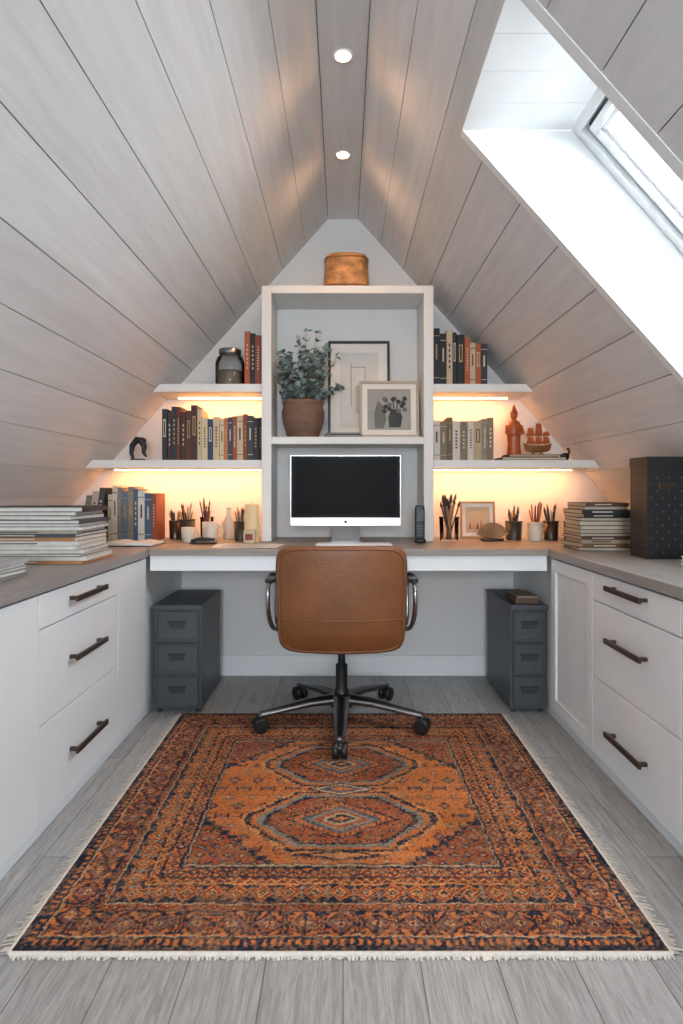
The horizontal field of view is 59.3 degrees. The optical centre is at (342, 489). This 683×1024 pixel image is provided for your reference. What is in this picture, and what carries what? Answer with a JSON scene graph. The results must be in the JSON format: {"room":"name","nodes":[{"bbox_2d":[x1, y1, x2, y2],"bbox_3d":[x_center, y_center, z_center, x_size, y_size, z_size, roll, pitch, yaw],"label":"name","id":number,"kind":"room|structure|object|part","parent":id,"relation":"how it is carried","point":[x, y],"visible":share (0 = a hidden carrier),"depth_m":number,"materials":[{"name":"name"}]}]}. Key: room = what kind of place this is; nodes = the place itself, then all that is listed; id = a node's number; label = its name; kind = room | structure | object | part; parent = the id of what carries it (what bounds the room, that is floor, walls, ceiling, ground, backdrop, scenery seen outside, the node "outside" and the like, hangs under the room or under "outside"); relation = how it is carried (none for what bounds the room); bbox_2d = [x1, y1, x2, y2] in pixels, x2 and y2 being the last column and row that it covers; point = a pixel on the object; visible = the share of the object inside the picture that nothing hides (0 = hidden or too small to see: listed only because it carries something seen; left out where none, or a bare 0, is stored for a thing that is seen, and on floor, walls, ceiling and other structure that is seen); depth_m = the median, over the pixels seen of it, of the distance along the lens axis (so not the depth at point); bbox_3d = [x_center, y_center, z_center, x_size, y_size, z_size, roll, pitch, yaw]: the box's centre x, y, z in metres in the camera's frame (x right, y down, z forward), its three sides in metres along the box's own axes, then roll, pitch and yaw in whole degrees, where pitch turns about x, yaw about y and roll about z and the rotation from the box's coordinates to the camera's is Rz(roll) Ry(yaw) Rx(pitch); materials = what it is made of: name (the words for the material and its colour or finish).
{"room":"home office","nodes":[
{"label":"home office","id":0,"kind":"room"},
{"bbox_2d":[0,0,327,505],"bbox_3d":[-0.884,-0.676,0.535,1.607,1.798,5.670,0,0,0],"label":"ceiling","id":1,"kind":"structure","parent":0,"point":[162,164],"depth_m":1.95,"materials":[{"name":"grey wood"}]},
{"bbox_2d":[0,676,682,1023],"bbox_3d":[0.000,1.070,0.535,3.440,0.060,5.870,0,0,0],"label":"floor","id":2,"kind":"structure","parent":0,"point":[112,990],"depth_m":1.30,"materials":[{"name":"grey wood"}]},
{"bbox_2d":[0,556,181,879],"bbox_3d":[-1.224,0.670,2.143,0.747,0.738,2.447,0,0,0],"label":"base cabinet","id":3,"kind":"object","parent":2,"relation":"on","point":[77,658],"visible":0.94,"depth_m":1.92,"materials":[{"name":"white wood"}]},
{"bbox_2d":[0,537,178,606],"bbox_3d":[-1.235,0.282,2.134,0.726,0.034,2.468,0,0,0],"label":"countertop","id":4,"kind":"structure","parent":3,"relation":"on","point":[40,578],"depth_m":1.95,"materials":[{"name":"grey wood"}]},
{"bbox_2d":[0,558,28,582],"bbox_3d":[-1.099,0.238,1.759,0.255,0.052,0.235,0,0,0],"label":"book stack","id":5,"kind":"object","parent":4,"relation":"on","point":[10,568],"visible":1,"depth_m":1.79,"materials":[{"name":"white paper"}]},
{"bbox_2d":[0,505,112,563],"bbox_3d":[-1.124,0.163,2.269,0.418,0.203,0.312,0,0,0],"label":"book stack","id":6,"kind":"object","parent":4,"relation":"on","point":[42,534],"visible":0.99,"depth_m":2.14,"materials":[{"name":"white paper"}]},
{"bbox_2d":[85,485,164,540],"bbox_3d":[-1.175,0.120,3.209,0.398,0.288,0.161,0,0,0],"label":"books","id":7,"kind":"object","parent":4,"relation":"on","point":[134,513],"visible":0.7,"depth_m":3.13,"materials":[{"name":"blue paper"}]},
{"bbox_2d":[106,539,163,546],"bbox_3d":[-1.020,0.254,2.890,0.270,0.021,0.190,0,0,0],"label":"open book","id":8,"kind":"object","parent":4,"relation":"on","point":[124,542],"visible":0.87,"depth_m":2.81,"materials":[{"name":"paper"}]},
{"bbox_2d":[169,509,179,538],"bbox_3d":[-0.905,0.182,3.240,0.071,0.164,0.071,0,0,0],"label":"pencil cup","id":9,"kind":"object","parent":4,"relation":"on","point":[173,524],"visible":0.84,"depth_m":3.21,"materials":[{"name":"brown metal"}]},
{"bbox_2d":[152,590,220,711],"bbox_3d":[-0.771,0.787,2.997,0.228,0.504,0.450,0,0,0],"label":"drawer unit","id":10,"kind":"object","parent":2,"relation":"on","point":[186,622],"visible":1,"depth_m":2.79,"materials":[{"name":"grey metal"}]},
{"bbox_2d":[0,713,682,960],"bbox_3d":[-0.006,1.034,2.046,1.554,0.013,1.448,0,0,0],"label":"rug","id":11,"kind":"object","parent":2,"relation":"on","point":[230,839],"visible":0.98,"depth_m":1.68,"materials":[{"name":"fabric"}]},
{"bbox_2d":[252,545,430,758],"bbox_3d":[-0.006,0.626,2.625,0.774,0.803,0.738,0,0,0],"label":"office chair","id":12,"kind":"object","parent":11,"relation":"on","point":[340,600],"visible":1,"depth_m":2.40,"materials":[{"name":"brown leather"}]},
{"bbox_3d":[-0.288,0.508,2.688,0.100,0.254,0.348,0,0,0],"label":"arm","id":13,"kind":"part","parent":12,"relation":"part of","materials":[{"name":"metal"}]},
{"bbox_3d":[-0.006,0.446,2.436,0.534,0.444,0.160,0,0,0],"label":"backrest","id":14,"kind":"part","parent":12,"relation":"part of","materials":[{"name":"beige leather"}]},
{"bbox_3d":[0.276,0.508,2.688,0.100,0.254,0.348,0,0,0],"label":"arm","id":15,"kind":"part","parent":12,"relation":"part of","materials":[{"name":"metal"}]},
{"bbox_2d":[487,556,682,856],"bbox_3d":[1.188,0.670,2.143,0.821,0.738,2.447,0,0,0],"label":"base cabinet","id":16,"kind":"object","parent":2,"relation":"on","point":[614,647],"depth_m":2.13,"materials":[{"name":"white wood"}]},
{"bbox_3d":[0.865,0.787,3.007,0.175,0.504,0.470,0,0,0],"label":"drawer unit","id":17,"kind":"part","parent":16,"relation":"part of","materials":[{"name":"grey metal"}]},
{"bbox_2d":[505,590,538,603],"bbox_3d":[0.865,0.516,2.910,0.110,0.035,0.180,0,0,0],"label":"notebook","id":18,"kind":"object","parent":16,"relation":"on","point":[516,596],"visible":1,"depth_m":2.84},
{"bbox_2d":[518,537,682,599],"bbox_3d":[1.260,0.282,2.134,0.676,0.034,2.468,0,0,0],"label":"countertop","id":19,"kind":"structure","parent":16,"relation":"on","point":[664,576],"depth_m":2.13,"materials":[{"name":"grey wood"}]},
{"bbox_2d":[527,502,543,540],"bbox_3d":[1.010,0.161,3.150,0.083,0.207,0.083,0,0,25],"label":"pencil cup","id":20,"kind":"object","parent":19,"relation":"on","point":[535,527],"visible":1,"depth_m":3.12,"materials":[{"name":"beige ceramic"}]},
{"bbox_2d":[543,503,558,539],"bbox_3d":[1.105,0.166,3.190,0.083,0.196,0.083,0,0,0],"label":"pencil cup","id":21,"kind":"object","parent":19,"relation":"on","point":[550,527],"visible":1,"depth_m":3.16,"materials":[{"name":"brown metal"}]},
{"bbox_2d":[560,502,629,550],"bbox_3d":[1.150,0.160,2.720,0.255,0.207,0.255,0,0,0],"label":"book stack","id":22,"kind":"object","parent":19,"relation":"on","point":[590,526],"visible":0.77,"depth_m":2.61,"materials":[{"name":"white paper"}]},
{"bbox_2d":[629,457,682,558],"bbox_3d":[1.237,0.068,2.362,0.152,0.392,0.141,0,0,0],"label":"box","id":23,"kind":"object","parent":19,"relation":"on","point":[656,483],"visible":1,"depth_m":2.29,"materials":[{"name":"black plastic"}]},
{"bbox_2d":[74,219,609,654],"bbox_3d":[0.000,-0.265,3.410,3.360,2.610,0.080,0,0,0],"label":"wall","id":24,"kind":"structure","parent":0,"point":[452,611],"depth_m":3.37,"materials":[{"name":"white paint"}]},
{"bbox_2d":[85,460,261,470],"bbox_3d":[-0.876,-0.131,3.234,0.914,0.049,0.268,0,0,0],"label":"wall shelf","id":25,"kind":"object","parent":24,"relation":"attached to","point":[116,465],"visible":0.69,"depth_m":3.10,"materials":[{"name":"wood"}]},
{"bbox_2d":[129,436,146,459],"bbox_3d":[-1.089,-0.220,3.190,0.095,0.129,0.040,0,0,0],"label":"abstract sculpture","id":26,"kind":"object","parent":25,"relation":"on","point":[142,441],"visible":0.94,"depth_m":3.18,"materials":[{"name":"black plastic"}]},
{"bbox_2d":[162,405,261,459],"bbox_3d":[-0.686,-0.299,3.215,0.519,0.286,0.180,0,0,0],"label":"books","id":27,"kind":"object","parent":25,"relation":"on","point":[186,435],"visible":0.8,"depth_m":3.13,"materials":[{"name":"paper"}]},
{"bbox_2d":[153,384,261,399],"bbox_3d":[-0.701,-0.523,3.234,0.564,0.049,0.268,0,0,0],"label":"wall shelf","id":28,"kind":"object","parent":24,"relation":"attached to","point":[168,391],"visible":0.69,"depth_m":3.10,"materials":[{"name":"wood"}]},
{"bbox_2d":[215,347,244,383],"bbox_3d":[-0.605,-0.650,3.215,0.156,0.203,0.156,0,0,0],"label":"glass jar","id":29,"kind":"object","parent":28,"relation":"on","point":[223,376],"visible":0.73,"depth_m":3.17,"materials":[{"name":"glass"}]},
{"bbox_2d":[245,331,261,383],"bbox_3d":[-0.471,-0.689,3.213,0.087,0.281,0.172,0,0,0],"label":"books","id":30,"kind":"object","parent":28,"relation":"on","point":[253,342],"visible":0.88,"depth_m":3.14,"materials":[{"name":"paper"}]},
{"bbox_2d":[149,537,547,570],"bbox_3d":[0.025,0.315,3.029,1.792,0.100,0.678,0,0,0],"label":"desk","id":31,"kind":"object","parent":24,"relation":"attached to","point":[464,554],"visible":0.78,"depth_m":2.71,"materials":[{"name":"grey wood"}]},
{"bbox_2d":[178,502,194,539],"bbox_3d":[-0.825,0.165,3.168,0.087,0.198,0.092,0,0,0],"label":"pencil cup","id":32,"kind":"object","parent":31,"relation":"on","point":[187,521],"visible":0.78,"depth_m":3.15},
{"bbox_2d":[181,527,198,541],"bbox_3d":[-0.784,0.227,3.056,0.083,0.074,0.068,0,0,33],"label":"mug","id":33,"kind":"object","parent":31,"relation":"on","point":[187,533],"visible":0.87,"depth_m":3.03,"materials":[{"name":"beige ceramic"}]},
{"bbox_2d":[190,537,216,543],"bbox_3d":[-0.685,0.247,2.945,0.130,0.033,0.030,0,0,0],"label":"stapler","id":34,"kind":"object","parent":31,"relation":"on","point":[199,540],"visible":1,"depth_m":2.93,"materials":[{"name":"black plastic"}]},
{"bbox_2d":[199,497,213,536],"bbox_3d":[-0.735,0.150,3.240,0.075,0.229,0.075,0,0,41],"label":"pencil cup","id":35,"kind":"object","parent":31,"relation":"on","point":[205,518],"visible":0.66,"depth_m":3.23,"materials":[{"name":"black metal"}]},
{"bbox_2d":[202,522,223,541],"bbox_3d":[-0.678,0.214,3.095,0.100,0.099,0.084,0,0,34],"label":"mug","id":36,"kind":"object","parent":31,"relation":"on","point":[209,529],"visible":0.77,"depth_m":3.07,"materials":[{"name":"beige ceramic"}]},
{"bbox_2d":[222,508,234,538],"bbox_3d":[-0.615,0.179,3.240,0.072,0.169,0.072,0,0,0],"label":"ceramic bottle","id":37,"kind":"object","parent":31,"relation":"on","point":[228,522],"visible":0.85,"depth_m":3.21,"materials":[{"name":"white ceramic"}]},
{"bbox_2d":[234,507,243,540],"bbox_3d":[-0.535,0.175,3.140,0.075,0.179,0.074,0,0,32],"label":"pencil cup","id":38,"kind":"object","parent":31,"relation":"on","point":[239,523],"visible":0.78,"depth_m":3.11,"materials":[{"name":"black metal"}]},
{"bbox_2d":[211,543,283,547],"bbox_3d":[-0.449,0.263,2.834,0.337,0.002,0.236,0,0,0],"label":"paper sheets","id":39,"kind":"object","parent":31,"relation":"on","point":[226,545],"visible":1,"depth_m":2.83,"materials":[{"name":"white paper"}]},
{"bbox_2d":[243,529,255,543],"bbox_3d":[-0.460,0.229,2.954,0.060,0.070,0.042,0,0,0],"label":"tin","id":40,"kind":"object","parent":31,"relation":"on","point":[249,535],"visible":1,"depth_m":2.94,"materials":[{"name":"beige metal"}]},
{"bbox_2d":[244,504,258,542],"bbox_3d":[-0.462,0.164,3.040,0.074,0.201,0.074,0,0,0],"label":"pillar candle","id":41,"kind":"object","parent":31,"relation":"on","point":[251,511],"visible":0.83,"depth_m":3.01,"materials":[{"name":"wax"}]},
{"bbox_2d":[290,455,400,542],"bbox_3d":[0.013,0.045,2.995,0.550,0.436,0.160,0,0,0],"label":"desktop computer","id":42,"kind":"object","parent":31,"relation":"on","point":[345,493],"visible":0.94,"depth_m":2.98,"materials":[{"name":"metal"}]},
{"bbox_2d":[262,286,433,540],"bbox_3d":[0.024,-0.393,3.224,0.883,1.314,0.288,0,0,0],"label":"bookcase","id":43,"kind":"object","parent":31,"relation":"on","point":[403,316],"visible":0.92,"depth_m":3.30,"materials":[{"name":"white wood"}]},
{"bbox_2d":[282,399,323,436],"bbox_3d":[-0.213,-0.373,3.200,0.228,0.194,0.228,0,0,0],"label":"pot","id":44,"kind":"object","parent":43,"relation":"on","point":[300,417],"depth_m":3.11,"materials":[{"name":"ceramic"}]},
{"bbox_2d":[275,328,344,436],"bbox_3d":[-0.175,-0.564,3.187,0.375,0.576,0.259,0,0,0],"label":"eucalyptus","id":45,"kind":"object","parent":43,"relation":"on","point":[302,416],"visible":1,"depth_m":3.14,"materials":[{"name":"plant"}]},
{"bbox_2d":[324,433,361,436],"bbox_3d":[0.000,-0.286,3.127,0.200,0.022,0.046,0,0,0],"label":"stack","id":46,"kind":"object","parent":43,"relation":"on","point":[327,434],"visible":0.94,"depth_m":3.10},
{"bbox_2d":[324,252,368,285],"bbox_3d":[0.018,-1.151,3.220,0.252,0.197,0.198,0,0,0],"label":"wooden box","id":47,"kind":"object","parent":43,"relation":"on","point":[341,268],"visible":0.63,"depth_m":3.13,"materials":[{"name":"brown wood"}]},
{"bbox_2d":[328,341,389,432],"bbox_3d":[0.088,-0.550,3.301,0.340,0.549,0.073,0,0,0],"label":"picture frame","id":48,"kind":"object","parent":43,"relation":"on","point":[361,360],"visible":0.61,"depth_m":3.31,"materials":[{"name":"black plastic"}]},
{"bbox_2d":[359,381,418,436],"bbox_3d":[0.245,-0.428,3.189,0.315,0.305,0.048,0,0,0],"label":"picture frame","id":49,"kind":"object","parent":43,"relation":"on","point":[386,408],"visible":0.97,"depth_m":3.19,"materials":[{"name":"brown wood"}]},
{"bbox_2d":[315,542,391,545],"bbox_3d":[0.050,0.258,2.845,0.360,0.012,0.110,0,0,0],"label":"keyboard","id":50,"kind":"object","parent":31,"relation":"on","point":[318,543],"visible":1,"depth_m":2.82,"materials":[{"name":"white plastic"}]},
{"bbox_2d":[414,505,425,542],"bbox_3d":[0.385,0.171,3.000,0.056,0.187,0.070,0,0,0],"label":"cordless phone","id":51,"kind":"object","parent":31,"relation":"on","point":[419,509],"visible":1,"depth_m":2.99,"materials":[{"name":"black plastic"}]},
{"bbox_2d":[439,494,459,540],"bbox_3d":[0.555,0.140,3.139,0.108,0.249,0.109,0,0,-22],"label":"pencil cup","id":52,"kind":"object","parent":31,"relation":"on","point":[447,506],"visible":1,"depth_m":3.13,"materials":[{"name":"clear glass"}]},
{"bbox_2d":[460,501,494,537],"bbox_3d":[0.735,0.163,3.279,0.190,0.201,0.038,0,0,0],"label":"picture frame","id":53,"kind":"object","parent":31,"relation":"on","point":[473,514],"visible":0.72,"depth_m":3.28,"materials":[{"name":"paper"}]},
{"bbox_2d":[477,523,507,540],"bbox_3d":[0.775,0.217,3.120,0.160,0.095,0.060,0,0,0],"label":"scallop shell","id":54,"kind":"object","parent":31,"relation":"on","point":[492,531],"visible":1,"depth_m":3.10,"materials":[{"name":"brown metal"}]},
{"bbox_2d":[505,504,522,539],"bbox_3d":[0.905,0.170,3.180,0.092,0.188,0.092,0,0,0],"label":"pencil cup","id":55,"kind":"object","parent":31,"relation":"on","point":[513,526],"visible":0.99,"depth_m":3.15,"materials":[{"name":"black metal"}]},
{"bbox_2d":[220,655,487,675],"bbox_3d":[0.025,0.982,3.358,1.810,0.114,0.021,0,0,0],"label":"baseboard","id":56,"kind":"structure","parent":24,"relation":"attached to","point":[230,665],"depth_m":3.35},
{"bbox_2d":[434,384,532,399],"bbox_3d":[0.725,-0.523,3.234,0.517,0.049,0.268,0,0,0],"label":"wall shelf","id":57,"kind":"object","parent":24,"relation":"attached to","point":[441,391],"visible":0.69,"depth_m":3.10,"materials":[{"name":"wood"}]},
{"bbox_2d":[434,328,486,383],"bbox_3d":[0.613,-0.697,3.213,0.282,0.296,0.172,0,0,0],"label":"books","id":58,"kind":"object","parent":57,"relation":"on","point":[457,360],"visible":0.73,"depth_m":3.13,"materials":[{"name":"paper"}]},
{"bbox_2d":[434,460,600,470],"bbox_3d":[0.900,-0.131,3.234,0.867,0.049,0.268,0,0,0],"label":"wall shelf","id":59,"kind":"object","parent":24,"relation":"attached to","point":[439,465],"visible":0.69,"depth_m":3.10,"materials":[{"name":"wood"}]},
{"bbox_2d":[434,417,492,459],"bbox_3d":[0.628,-0.268,3.216,0.312,0.223,0.181,0,0,0],"label":"books","id":60,"kind":"object","parent":59,"relation":"on","point":[453,440],"visible":0.8,"depth_m":3.13,"materials":[{"name":"beige paper"}]},
{"bbox_2d":[494,454,565,459],"bbox_3d":[0.998,-0.172,3.214,0.335,0.032,0.172,0,0,0],"label":"book stack","id":61,"kind":"object","parent":59,"relation":"on","point":[508,456],"visible":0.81,"depth_m":3.13,"materials":[{"name":"white paper"}]},
{"bbox_2d":[505,405,523,453],"bbox_3d":[0.915,-0.323,3.205,0.102,0.268,0.074,0,0,0],"label":"figurine","id":62,"kind":"object","parent":61,"relation":"on","point":[514,429],"visible":0.95,"depth_m":3.19,"materials":[{"name":"orange ceramic"}]},
{"bbox_2d":[523,422,551,453],"bbox_3d":[1.040,-0.277,3.210,0.156,0.175,0.054,0,0,0],"label":"model ship","id":63,"kind":"object","parent":61,"relation":"on","point":[538,432],"visible":0.98,"depth_m":3.20,"materials":[{"name":"orange wood"}]},
{"bbox_2d":[559,448,570,459],"bbox_3d":[1.183,-0.192,3.200,0.061,0.067,0.024,0,0,0],"label":"bird figurine","id":64,"kind":"object","parent":59,"relation":"on","point":[566,455],"visible":0.75,"depth_m":3.19,"materials":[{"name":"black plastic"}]},
{"bbox_2d":[315,0,370,218],"bbox_3d":[0.000,-1.550,0.535,0.230,0.060,5.670,0,0,0],"label":"ceiling","id":65,"kind":"structure","parent":0,"point":[340,23],"depth_m":2.32,"materials":[{"name":"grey wood"}]},
{"bbox_2d":[332,48,353,63],"bbox_3d":[0.000,-1.517,2.100,0.076,0.004,0.076,0,0,0],"label":"recessed light","id":66,"kind":"object","parent":65,"relation":"in","point":[341,55],"visible":1,"depth_m":2.10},
{"bbox_2d":[335,150,350,159],"bbox_3d":[0.000,-1.517,2.720,0.076,0.004,0.076,0,0,0],"label":"recessed light","id":67,"kind":"object","parent":65,"relation":"in","point":[342,154],"visible":1,"depth_m":2.72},
{"bbox_2d":[358,0,682,509],"bbox_3d":[0.884,-0.676,0.535,1.607,1.798,5.670,0,0,0],"label":"ceiling","id":68,"kind":"structure","parent":0,"point":[428,199],"depth_m":2.25,"materials":[{"name":"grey wood"}]},
{"bbox_2d":[460,0,682,385],"bbox_3d":[0.835,-0.715,1.682,0.891,1.045,0.624,0,0,0],"label":"shaft","id":69,"kind":"object","parent":68,"relation":"attached to","point":[534,83],"depth_m":1.96,"materials":[{"name":"white paint"}]},
{"bbox_2d":[571,88,682,253],"bbox_3d":[1.021,-0.919,1.682,0.554,0.609,0.552,0,0,0],"label":"window","id":70,"kind":"structure","parent":69,"relation":"attached to","point":[598,126],"depth_m":1.88,"materials":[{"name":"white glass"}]}
]}

